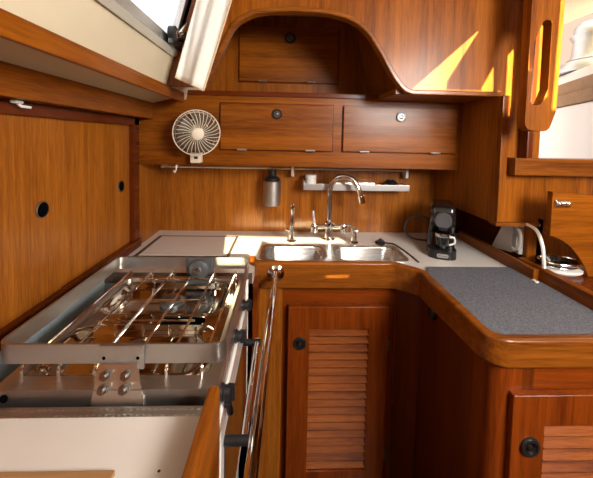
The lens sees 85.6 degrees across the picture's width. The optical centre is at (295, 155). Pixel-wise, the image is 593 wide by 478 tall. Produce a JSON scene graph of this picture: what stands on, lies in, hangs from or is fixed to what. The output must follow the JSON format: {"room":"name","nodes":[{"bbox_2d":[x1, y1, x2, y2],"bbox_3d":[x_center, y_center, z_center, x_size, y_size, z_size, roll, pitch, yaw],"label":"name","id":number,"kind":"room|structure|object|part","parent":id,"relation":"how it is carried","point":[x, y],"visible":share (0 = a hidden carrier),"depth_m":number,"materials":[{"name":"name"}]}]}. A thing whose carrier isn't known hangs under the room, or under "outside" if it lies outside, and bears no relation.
{"room":"ship interior","nodes":[
{"label":"ship interior","id":0,"kind":"room"},
{"bbox_2d":[0,0,198,99],"bbox_3d":[-0.375,-0.411,0.359,0.152,0.458,2.388,1,3,-2],"label":"wall","id":1,"kind":"structure","parent":0,"point":[87,23],"depth_m":0.67,"materials":[{"name":"beige paint"}]},
{"bbox_2d":[0,8,183,101],"bbox_3d":[-0.412,-0.177,0.226,0.012,0.039,2.100,1,3,-2],"label":"trim","id":2,"kind":"structure","parent":1,"relation":"attached to","point":[14,28],"depth_m":0.60,"materials":[{"name":"brown wood"}]},
{"bbox_2d":[96,0,190,56],"bbox_3d":[-0.366,-0.431,0.382,0.108,0.270,1.465,1,3,-2],"label":"window","id":3,"kind":"structure","parent":1,"relation":"in","point":[160,22],"depth_m":0.93,"materials":[{"name":"beige paint"}]},
{"bbox_3d":[-0.365,-0.432,0.382,0.076,0.213,1.415,1,3,-2],"label":"sash","id":4,"kind":"part","parent":3,"relation":"part of","materials":[{"name":"silver metal"}]},
{"bbox_3d":[-0.367,-0.433,0.382,0.050,0.173,1.375,1,3,-2],"label":"pane","id":5,"kind":"part","parent":3,"relation":"part of","materials":[{"name":"clear glass"}]},
{"bbox_2d":[0,280,238,477],"bbox_3d":[-0.421,0.825,0.837,0.466,0.818,0.565,1,3,-2],"label":"wall","id":6,"kind":"structure","parent":0,"point":[46,333],"depth_m":0.88,"materials":[{"name":"silver metal"}]},
{"bbox_2d":[0,256,260,477],"bbox_3d":[-0.328,0.609,0.801,0.458,0.557,0.482,1,3,-2],"label":"stove","id":7,"kind":"object","parent":6,"relation":"in","point":[147,340],"visible":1,"depth_m":0.67,"materials":[{"name":"silver metal"}]},
{"bbox_3d":[-0.313,0.411,0.570,0.092,0.071,0.022,1,3,-2],"label":"pivot plate","id":8,"kind":"part","parent":7,"relation":"part of","materials":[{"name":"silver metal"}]},
{"bbox_3d":[-0.346,0.349,0.800,0.412,0.036,0.434,1,3,-2],"label":"fiddle rail","id":9,"kind":"part","parent":7,"relation":"part of","materials":[{"name":"silver metal"}]},
{"bbox_3d":[-0.347,0.411,0.805,0.353,0.015,0.420,1,3,-2],"label":"hob plate","id":10,"kind":"part","parent":7,"relation":"part of","materials":[{"name":"silver metal"}]},
{"bbox_3d":[-0.347,0.406,0.900,0.068,0.013,0.068,1,3,-2],"label":"burner","id":11,"kind":"part","parent":7,"relation":"part of","materials":[{"name":"grey metal"}]},
{"bbox_3d":[-0.132,0.458,0.621,0.026,0.034,0.032,1,3,-2],"label":"control knob","id":12,"kind":"part","parent":7,"relation":"part of","materials":[{"name":"black plastic"}]},
{"bbox_3d":[-0.157,0.625,0.815,0.015,0.430,0.468,1,3,-2],"label":"frame","id":13,"kind":"part","parent":7,"relation":"part of","materials":[{"name":"silver metal"}]},
{"bbox_2d":[219,312,260,477],"bbox_3d":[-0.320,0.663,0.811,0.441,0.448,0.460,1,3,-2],"label":"stove knobs","id":14,"kind":"object","parent":7,"relation":"in","point":[236,399],"depth_m":0.74,"materials":[{"name":"black plastic"}]},
{"bbox_3d":[-0.138,0.448,0.796,0.026,0.034,0.032,1,3,-2],"label":"control knob","id":15,"kind":"part","parent":7,"relation":"part of","materials":[{"name":"black plastic"}]},
{"bbox_3d":[-0.144,0.440,0.945,0.026,0.034,0.032,1,3,-2],"label":"control knob","id":16,"kind":"part","parent":7,"relation":"part of","materials":[{"name":"black plastic"}]},
{"bbox_2d":[139,164,158,243],"bbox_3d":[-0.832,0.562,0.410,0.390,1.570,2.420,1,3,-2],"label":"wall","id":17,"kind":"structure","parent":0,"point":[148,173],"depth_m":1.46,"materials":[{"name":"brown wood"}]},
{"bbox_2d":[10,100,31,108],"bbox_3d":[-0.606,-0.114,0.705,0.017,0.016,0.041,1,3,-2],"label":"clip","id":18,"kind":"object","parent":17,"relation":"attached to","point":[18,102],"visible":1,"depth_m":0.70,"materials":[{"name":"white plastic"}]},
{"bbox_2d":[0,99,140,350],"bbox_3d":[-0.751,0.165,0.284,0.288,0.536,2.105,1,3,-2],"label":"locker","id":19,"kind":"object","parent":17,"relation":"attached to","point":[69,178],"visible":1,"depth_m":0.87,"materials":[{"name":"brown wood"}]},
{"bbox_3d":[-0.624,0.175,0.083,0.012,0.475,1.593,1,3,-2],"label":"door","id":20,"kind":"part","parent":19,"relation":"part of","materials":[{"name":"brown wood"}]},
{"bbox_3d":[-0.644,0.136,0.812,0.006,0.043,0.043,1,3,-2],"label":"finger pull","id":21,"kind":"part","parent":19,"relation":"part of","materials":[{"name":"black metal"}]},
{"bbox_3d":[-0.665,0.123,1.063,0.012,0.475,0.438,1,3,-2],"label":"door","id":22,"kind":"part","parent":19,"relation":"part of","materials":[{"name":"brown wood"}]},
{"bbox_2d":[0,61,152,118],"bbox_3d":[-0.603,-0.137,0.255,0.090,0.075,2.168,1,3,-2],"label":"trim","id":23,"kind":"structure","parent":17,"relation":"attached to","point":[17,82],"depth_m":0.80,"materials":[{"name":"brown wood"}]},
{"bbox_2d":[0,37,170,102],"bbox_3d":[-0.712,-0.183,0.249,0.589,0.080,2.170,1,3,-2],"label":"trim","id":24,"kind":"structure","parent":17,"relation":"attached to","point":[11,52],"depth_m":0.74,"materials":[{"name":"brown wood"}]},
{"bbox_2d":[159,165,434,404],"bbox_3d":[0.022,0.301,1.625,1.420,2.000,0.030,1,3,-2],"label":"wall","id":25,"kind":"structure","parent":0,"point":[190,199],"depth_m":1.60,"materials":[{"name":"brown wood"}]},
{"bbox_2d":[263,170,280,206],"bbox_3d":[-0.114,0.148,1.533,0.082,0.168,0.125,1,3,-2],"label":"dispenser","id":26,"kind":"object","parent":25,"relation":"attached to","point":[272,183],"visible":1,"depth_m":1.48,"materials":[{"name":"metal"}]},
{"bbox_2d":[161,165,408,177],"bbox_3d":[-0.045,0.069,1.569,1.197,0.057,0.057,1,3,-2],"label":"rail","id":27,"kind":"object","parent":25,"relation":"attached to","point":[405,172],"visible":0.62,"depth_m":1.55,"materials":[{"name":"white steel"}]},
{"bbox_3d":[-0.041,0.060,1.550,1.190,0.010,0.010,1,3,-2],"label":"rod","id":28,"kind":"part","parent":27,"relation":"part of","materials":[{"name":"silver metal"}]},
{"bbox_2d":[139,90,461,169],"bbox_3d":[0.025,-0.115,1.466,1.382,0.316,0.239,1,3,-2],"label":"locker","id":29,"kind":"object","parent":25,"relation":"attached to","point":[272,129],"visible":0.94,"depth_m":1.36,"materials":[{"name":"brown wood"}]},
{"bbox_2d":[172,109,220,162],"bbox_3d":[-0.393,-0.076,1.282,0.174,0.215,0.127,1,3,-2],"label":"fan","id":30,"kind":"object","parent":29,"relation":"attached to","point":[196,132],"visible":1,"depth_m":1.25,"materials":[{"name":"white plastic"}]},
{"bbox_3d":[-0.081,-0.121,1.358,0.473,0.193,0.014,1,3,-2],"label":"door","id":31,"kind":"part","parent":29,"relation":"part of","materials":[{"name":"brown wood"}]},
{"bbox_3d":[-0.080,-0.176,1.345,0.044,0.044,0.007,1,3,-2],"label":"knob","id":32,"kind":"part","parent":29,"relation":"part of","materials":[{"name":"black plastic"}]},
{"bbox_3d":[0.448,-0.112,1.379,0.493,0.193,0.014,1,3,-2],"label":"door","id":33,"kind":"part","parent":29,"relation":"part of","materials":[{"name":"brown wood"}]},
{"bbox_3d":[0.450,-0.166,1.365,0.044,0.044,0.007,1,3,-2],"label":"knob","id":34,"kind":"part","parent":29,"relation":"part of","materials":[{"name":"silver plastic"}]},
{"bbox_2d":[205,16,395,94],"bbox_3d":[0.002,-0.460,1.349,0.970,0.388,0.435,1,3,-2],"label":"locker","id":35,"kind":"object","parent":25,"relation":"attached to","point":[293,54],"visible":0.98,"depth_m":1.52,"materials":[{"name":"brown wood"}]},
{"bbox_3d":[-0.032,-0.480,1.522,0.469,0.257,0.014,1,3,-2],"label":"door","id":36,"kind":"part","parent":35,"relation":"part of","materials":[{"name":"brown wood"}]},
{"bbox_3d":[-0.027,-0.556,1.507,0.052,0.052,0.007,1,3,-2],"label":"knob","id":37,"kind":"part","parent":35,"relation":"part of","materials":[{"name":"black plastic"}]},
{"bbox_3d":[0.370,-0.453,1.351,0.131,0.388,0.453,0,3,-16],"label":"panel","id":38,"kind":"part","parent":35,"relation":"part of","materials":[{"name":"brown wood"}]},
{"bbox_2d":[302,178,409,191],"bbox_3d":[0.285,0.138,1.559,0.505,0.047,0.103,1,3,-2],"label":"shelf","id":39,"kind":"object","parent":25,"relation":"attached to","point":[403,187],"visible":0.94,"depth_m":1.51,"materials":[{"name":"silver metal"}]},
{"bbox_2d":[305,174,315,183],"bbox_3d":[0.071,0.120,1.537,0.054,0.064,0.054,1,3,-2],"label":"jar","id":40,"kind":"object","parent":39,"relation":"on","point":[310,178],"visible":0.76,"depth_m":1.51,"materials":[{"name":"white ceramic"}]},
{"bbox_3d":[0.071,0.099,1.536,0.054,0.021,0.054,1,3,-2],"label":"lid","id":41,"kind":"part","parent":40,"relation":"part of","materials":[{"name":"white plastic"}]},
{"bbox_2d":[335,181,374,184],"bbox_3d":[0.283,0.140,1.556,0.190,0.030,0.050,1,3,-2],"label":"box","id":42,"kind":"object","parent":39,"relation":"in","point":[337,182],"visible":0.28,"depth_m":1.53,"materials":[{"name":"white metal"}]},
{"bbox_2d":[382,179,398,184],"bbox_3d":[0.461,0.136,1.558,0.083,0.046,0.050,1,3,-2],"label":"pad","id":43,"kind":"object","parent":39,"relation":"in","point":[387,182],"visible":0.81,"depth_m":1.54,"materials":[{"name":"black plastic"}]},
{"bbox_2d":[238,405,392,477],"bbox_3d":[0.248,1.372,0.683,2.600,0.030,2.800,1,3,-2],"label":"floor","id":44,"kind":"structure","parent":0,"point":[243,453],"depth_m":1.40,"materials":[{"name":"brown wood"}]},
{"bbox_2d":[0,386,219,477],"bbox_3d":[-0.375,0.890,0.104,0.508,0.966,0.941,1,3,-2],"label":"countertop","id":45,"kind":"structure","parent":44,"relation":"on","point":[180,446],"depth_m":0.49,"materials":[{"name":"white laminate"}]},
{"bbox_2d":[0,470,114,477],"bbox_3d":[-0.430,0.438,0.270,0.378,0.008,0.324,1,3,-2],"label":"cutting board","id":46,"kind":"object","parent":45,"relation":"on","point":[91,473],"visible":1,"depth_m":0.43,"materials":[{"name":"brown wood"}]},
{"bbox_3d":[-0.394,0.445,0.539,0.487,0.028,0.024,1,3,-2],"label":"tread strip","id":47,"kind":"part","parent":45,"relation":"part of","materials":[{"name":"silver metal"}]},
{"bbox_3d":[-0.131,0.870,0.105,0.020,0.916,0.928,1,3,-2],"label":"panel","id":48,"kind":"part","parent":45,"relation":"part of","materials":[{"name":"brown wood"}]},
{"bbox_2d":[251,276,395,477],"bbox_3d":[0.099,0.873,1.388,0.533,0.885,0.490,1,3,-2],"label":"base cabinet","id":49,"kind":"object","parent":44,"relation":"on","point":[327,414],"visible":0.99,"depth_m":1.20,"materials":[{"name":"red wood"}]},
{"bbox_3d":[0.015,0.693,1.180,0.048,0.048,0.007,1,3,-2],"label":"knob","id":50,"kind":"part","parent":49,"relation":"part of","materials":[{"name":"black plastic"}]},
{"bbox_3d":[0.152,0.916,1.211,0.375,0.720,0.020,1,3,-2],"label":"door","id":51,"kind":"part","parent":49,"relation":"part of","materials":[{"name":"red wood"}]},
{"bbox_3d":[0.154,0.919,1.211,0.224,0.554,0.024,1,3,-2],"label":"louvre panel","id":52,"kind":"part","parent":49,"relation":"part of","materials":[{"name":"brown wood"}]},
{"bbox_3d":[0.162,0.518,1.207,0.435,0.065,0.010,1,3,-2],"label":"rail","id":53,"kind":"part","parent":49,"relation":"part of","materials":[{"name":"red wood"}]},
{"bbox_2d":[104,230,592,367],"bbox_3d":[0.268,0.442,1.175,1.858,0.100,0.906,1,3,-2],"label":"countertop","id":54,"kind":"structure","parent":49,"relation":"on","point":[412,277],"depth_m":1.17,"materials":[{"name":"white laminate"}]},
{"bbox_3d":[-0.450,0.386,1.377,0.338,0.006,0.242,1,3,-2],"label":"lid","id":55,"kind":"part","parent":54,"relation":"part of","materials":[{"name":"white laminate"}]},
{"bbox_2d":[243,265,283,477],"bbox_3d":[-0.057,0.450,0.667,0.060,0.060,0.988,1,3,-2],"label":"bar","id":56,"kind":"object","parent":54,"relation":"attached to","point":[275,272],"visible":1,"depth_m":0.61,"materials":[{"name":"silver metal"}]},
{"bbox_2d":[284,203,295,242],"bbox_3d":[-0.026,0.297,1.427,0.051,0.185,0.089,2,3,11],"label":"water tap","id":57,"kind":"object","parent":54,"relation":"on","point":[291,239],"visible":1,"depth_m":1.44,"materials":[{"name":"silver metal"}]},
{"bbox_3d":[-0.016,0.288,1.419,0.022,0.165,0.079,1,3,-2],"label":"spout","id":58,"kind":"part","parent":57,"relation":"part of","materials":[{"name":"silver metal"}]},
{"bbox_2d":[260,244,408,262],"bbox_3d":[0.148,0.468,1.321,0.585,0.144,0.195,1,3,-2],"label":"sink","id":59,"kind":"object","parent":54,"relation":"in","point":[305,252],"visible":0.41,"depth_m":1.39,"materials":[{"name":"silver metal"}]},
{"bbox_3d":[-0.003,0.466,1.315,0.251,0.142,0.172,1,3,-2],"label":"bowl","id":60,"kind":"part","parent":59,"relation":"part of","materials":[{"name":"silver metal"}]},
{"bbox_3d":[0.290,0.472,1.326,0.273,0.142,0.172,1,3,-2],"label":"bowl","id":61,"kind":"part","parent":59,"relation":"part of","materials":[{"name":"silver metal"}]},
{"bbox_2d":[310,174,365,241],"bbox_3d":[0.192,0.235,1.469,0.246,0.314,0.064,2,3,8],"label":"mixer tap","id":62,"kind":"object","parent":54,"relation":"on","point":[328,225],"visible":1,"depth_m":1.46,"materials":[{"name":"silver metal"}]},
{"bbox_3d":[0.084,0.283,1.468,0.017,0.072,0.028,2,3,20],"label":"lever","id":63,"kind":"part","parent":62,"relation":"part of","materials":[{"name":"silver metal"}]},
{"bbox_3d":[0.223,0.197,1.454,0.166,0.234,0.029,2,3,15],"label":"spout","id":64,"kind":"part","parent":62,"relation":"part of","materials":[{"name":"silver metal"}]},
{"bbox_2d":[349,226,357,244],"bbox_3d":[0.264,0.356,1.431,0.040,0.081,0.070,1,3,-2],"label":"soap pump","id":65,"kind":"object","parent":54,"relation":"on","point":[354,230],"visible":1,"depth_m":1.44,"materials":[{"name":"silver metal"}]},
{"bbox_2d":[375,238,418,262],"bbox_3d":[0.440,0.393,1.361,0.067,0.024,0.264,0,3,-27],"label":"plug","id":66,"kind":"object","parent":54,"relation":"on","point":[379,241],"visible":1,"depth_m":1.43,"materials":[{"name":"black plastic"}]},
{"bbox_2d":[403,199,456,260],"bbox_3d":[0.601,0.304,1.365,0.207,0.205,0.223,1,3,-2],"label":"coffee machine","id":67,"kind":"object","parent":54,"relation":"on","point":[441,213],"visible":0.99,"depth_m":1.31,"materials":[{"name":"black plastic"}]},
{"bbox_3d":[0.549,0.324,1.450,0.119,0.124,0.021,2,3,14],"label":"power cord","id":68,"kind":"part","parent":67,"relation":"part of","materials":[{"name":"black plastic"}]},
{"bbox_2d":[427,244,456,260],"bbox_3d":[0.595,0.392,1.306,0.106,0.034,0.085,2,3,20],"label":"drip tray","id":69,"kind":"object","parent":67,"relation":"on","point":[449,254],"depth_m":1.27,"materials":[{"name":"black plastic"}]},
{"bbox_2d":[435,231,455,249],"bbox_3d":[0.605,0.343,1.302,0.076,0.064,0.057,1,3,-2],"label":"espresso cup","id":70,"kind":"object","parent":67,"relation":"on","point":[442,237],"visible":1,"depth_m":1.28,"materials":[{"name":"clear glass"}]},
{"bbox_3d":[0.631,0.344,1.289,0.026,0.040,0.008,2,3,19],"label":"handle","id":71,"kind":"part","parent":70,"relation":"part of","materials":[{"name":"white ceramic"}]},
{"bbox_2d":[427,267,592,334],"bbox_3d":[0.645,0.425,0.976,0.357,0.006,0.419,1,3,-2],"label":"mat","id":72,"kind":"object","parent":54,"relation":"on","point":[504,300],"visible":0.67,"depth_m":0.93,"materials":[{"name":"grey fabric"}]},
{"bbox_2d":[390,290,592,477],"bbox_3d":[0.707,0.922,0.862,0.932,0.868,0.384,3,3,27],"label":"base cabinet","id":73,"kind":"object","parent":44,"relation":"on","point":[456,413],"visible":0.91,"depth_m":0.81,"materials":[{"name":"brown wood"}]},
{"bbox_2d":[427,306,436,319],"bbox_3d":[0.441,0.508,1.045,0.015,0.048,0.048,1,3,-2],"label":"latch","id":74,"kind":"object","parent":73,"relation":"attached to","point":[432,315],"depth_m":1.03,"materials":[{"name":"black plastic"}]},
{"bbox_3d":[0.474,0.921,0.795,0.103,0.868,0.045,4,4,42],"label":"corner post","id":75,"kind":"part","parent":73,"relation":"part of","materials":[{"name":"red wood"}]},
{"bbox_3d":[0.542,0.675,0.740,0.046,0.046,0.007,1,3,-2],"label":"knob","id":76,"kind":"part","parent":73,"relation":"part of","materials":[{"name":"black plastic"}]},
{"bbox_3d":[0.774,0.919,0.775,0.560,0.726,0.020,1,3,-2],"label":"door","id":77,"kind":"part","parent":73,"relation":"part of","materials":[{"name":"red wood"}]},
{"bbox_3d":[0.850,0.928,0.800,0.705,0.868,0.016,1,3,-2],"label":"panel","id":78,"kind":"part","parent":73,"relation":"part of","materials":[{"name":"red wood"}]},
{"bbox_3d":[0.773,0.916,0.775,0.406,0.572,0.024,1,3,-2],"label":"louvre panel","id":79,"kind":"part","parent":73,"relation":"part of","materials":[{"name":"brown wood"}]},
{"bbox_2d":[166,0,592,261],"bbox_3d":[0.551,-0.107,1.158,2.015,1.085,0.022,1,3,-2],"label":"wall","id":80,"kind":"structure","parent":0,"point":[441,45],"depth_m":1.13,"materials":[{"name":"brown wood"}]},
{"bbox_2d":[206,6,501,97],"bbox_3d":[0.203,-0.367,1.129,1.066,0.289,0.035,1,3,-2],"label":"trim","id":81,"kind":"structure","parent":80,"relation":"attached to","point":[285,10],"depth_m":1.12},
{"bbox_2d":[378,88,485,102],"bbox_3d":[0.541,-0.238,1.272,0.370,0.022,0.220,1,3,-2],"label":"trim","id":82,"kind":"structure","parent":80,"relation":"attached to","point":[394,95],"depth_m":1.27,"materials":[{"name":"brown wood"}]},
{"bbox_2d":[494,95,510,221],"bbox_3d":[0.742,0.012,1.152,0.028,0.456,0.019,1,3,-2],"label":"trim","id":83,"kind":"structure","parent":80,"relation":"attached to","point":[504,115],"depth_m":1.15,"materials":[{"name":"brown wood"}]},
{"bbox_2d":[491,221,539,226],"bbox_3d":[0.799,0.247,1.165,0.165,0.012,0.030,1,3,-2],"label":"trim","id":84,"kind":"structure","parent":80,"relation":"attached to","point":[505,223],"depth_m":1.15,"materials":[{"name":"brown wood"}]},
{"bbox_2d":[532,25,542,157],"bbox_3d":[0.850,-0.315,1.133,0.037,0.655,0.031,1,3,-2],"label":"trim","id":85,"kind":"structure","parent":80,"relation":"attached to","point":[536,141],"depth_m":1.12,"materials":[{"name":"brown wood"}]},
{"bbox_2d":[506,157,592,176],"bbox_3d":[1.158,0.043,1.168,0.795,0.061,0.080,1,3,-2],"label":"trim","id":86,"kind":"structure","parent":80,"relation":"attached to","point":[583,167],"depth_m":1.12,"materials":[{"name":"brown wood"}]},
{"bbox_2d":[534,262,592,290],"bbox_3d":[1.033,0.435,0.903,0.350,0.050,0.580,1,3,-2],"label":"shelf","id":87,"kind":"structure","parent":80,"relation":"attached to","point":[585,281],"depth_m":1.03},
{"bbox_2d":[537,254,583,276],"bbox_3d":[0.906,0.376,1.101,0.134,0.042,0.105,1,3,-2],"label":"oval dish","id":88,"kind":"object","parent":87,"relation":"on","point":[567,266],"visible":0.84,"depth_m":1.07,"materials":[{"name":"silver metal"}]},
{"bbox_2d":[541,256,578,268],"bbox_3d":[0.907,0.370,1.101,0.124,0.020,0.094,1,3,-2],"label":"bowl","id":89,"kind":"object","parent":88,"relation":"on","point":[552,262],"depth_m":1.10,"materials":[{"name":"silver metal"}]},
{"bbox_2d":[545,191,592,276],"bbox_3d":[1.018,0.260,1.054,0.376,0.280,0.036,1,3,-2],"label":"flap","id":90,"kind":"object","parent":87,"relation":"on","point":[569,216],"visible":1,"depth_m":1.05,"materials":[{"name":"brown wood"}]},
{"bbox_2d":[273,0,592,24],"bbox_3d":[0.472,-0.612,0.396,1.750,0.030,2.420,1,3,-2],"label":"ceiling","id":91,"kind":"structure","parent":0,"point":[574,9],"depth_m":1.39,"materials":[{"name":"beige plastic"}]},
{"bbox_2d":[175,0,231,90],"bbox_3d":[-0.269,-0.417,1.005,0.228,0.426,0.053,1,3,-2],"label":"curtain","id":92,"kind":"object","parent":91,"relation":"hanging from","point":[208,19],"visible":1,"depth_m":1.00,"materials":[{"name":"white fabric"}]},
{"bbox_2d":[517,0,564,131],"bbox_3d":[0.781,-0.358,1.015,0.108,0.559,0.035,1,3,-2],"label":"handle","id":93,"kind":"object","parent":91,"relation":"attached to","point":[539,115],"visible":1,"depth_m":1.01,"materials":[{"name":"brown wood"}]},
{"bbox_2d":[434,98,542,260],"bbox_3d":[0.814,-0.114,1.402,0.190,1.085,0.490,1,3,-2],"label":"wall","id":94,"kind":"structure","parent":0,"point":[468,188],"depth_m":1.32,"materials":[{"name":"brown wood"}]},
{"bbox_2d":[492,226,523,254],"bbox_3d":[0.848,0.320,1.262,0.075,0.140,0.197,1,3,-2],"label":"power adapter","id":95,"kind":"object","parent":94,"relation":"attached to","point":[509,238],"visible":0.7,"depth_m":1.25,"materials":[{"name":"white plastic"}]},
{"bbox_2d":[521,223,545,268],"bbox_3d":[0.835,0.307,1.138,0.025,0.131,0.155,2,3,9],"label":"charging cable","id":96,"kind":"object","parent":95,"relation":"attached to","point":[543,256],"visible":0.9,"depth_m":1.07,"materials":[{"name":"white plastic"}]},
{"bbox_2d":[458,230,592,309],"bbox_3d":[0.828,0.433,1.081,0.047,0.106,0.950,1,3,-2],"label":"trim","id":97,"kind":"structure","parent":94,"relation":"attached to","point":[584,296],"depth_m":1.09,"materials":[{"name":"brown wood"}]},
{"bbox_2d":[518,30,539,157],"bbox_3d":[0.823,-0.315,1.124,0.025,0.655,0.046,1,3,-2],"label":"trim","id":98,"kind":"structure","parent":94,"relation":"attached to","point":[525,144],"depth_m":1.11,"materials":[{"name":"brown wood"}]},
{"bbox_2d":[539,64,592,158],"bbox_3d":[2.115,0.434,2.355,1.212,1.745,2.620,2,3,17],"label":"cockpit coaming","id":99,"kind":"object","parent":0,"point":[570,132],"visible":0.16,"depth_m":1.44,"materials":[{"name":"white fiberglass"}]},
{"bbox_2d":[559,19,592,76],"bbox_3d":[1.496,-0.537,1.581,0.330,0.250,0.330,1,3,-2],"label":"winch","id":100,"kind":"object","parent":99,"relation":"on","point":[581,40],"visible":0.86,"depth_m":1.55,"materials":[{"name":"metal"}]},
{"label":"outside","id":101,"kind":"structure","parent":0,"visible":0},
{"bbox_2d":[560,13,592,65],"bbox_3d":[3.363,-1.271,4.292,5.000,4.000,0.050,1,3,-2],"label":"canvas","id":102,"kind":"object","parent":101,"point":[568,28],"depth_m":4.26,"materials":[{"name":"grey fabric"}]}
]}

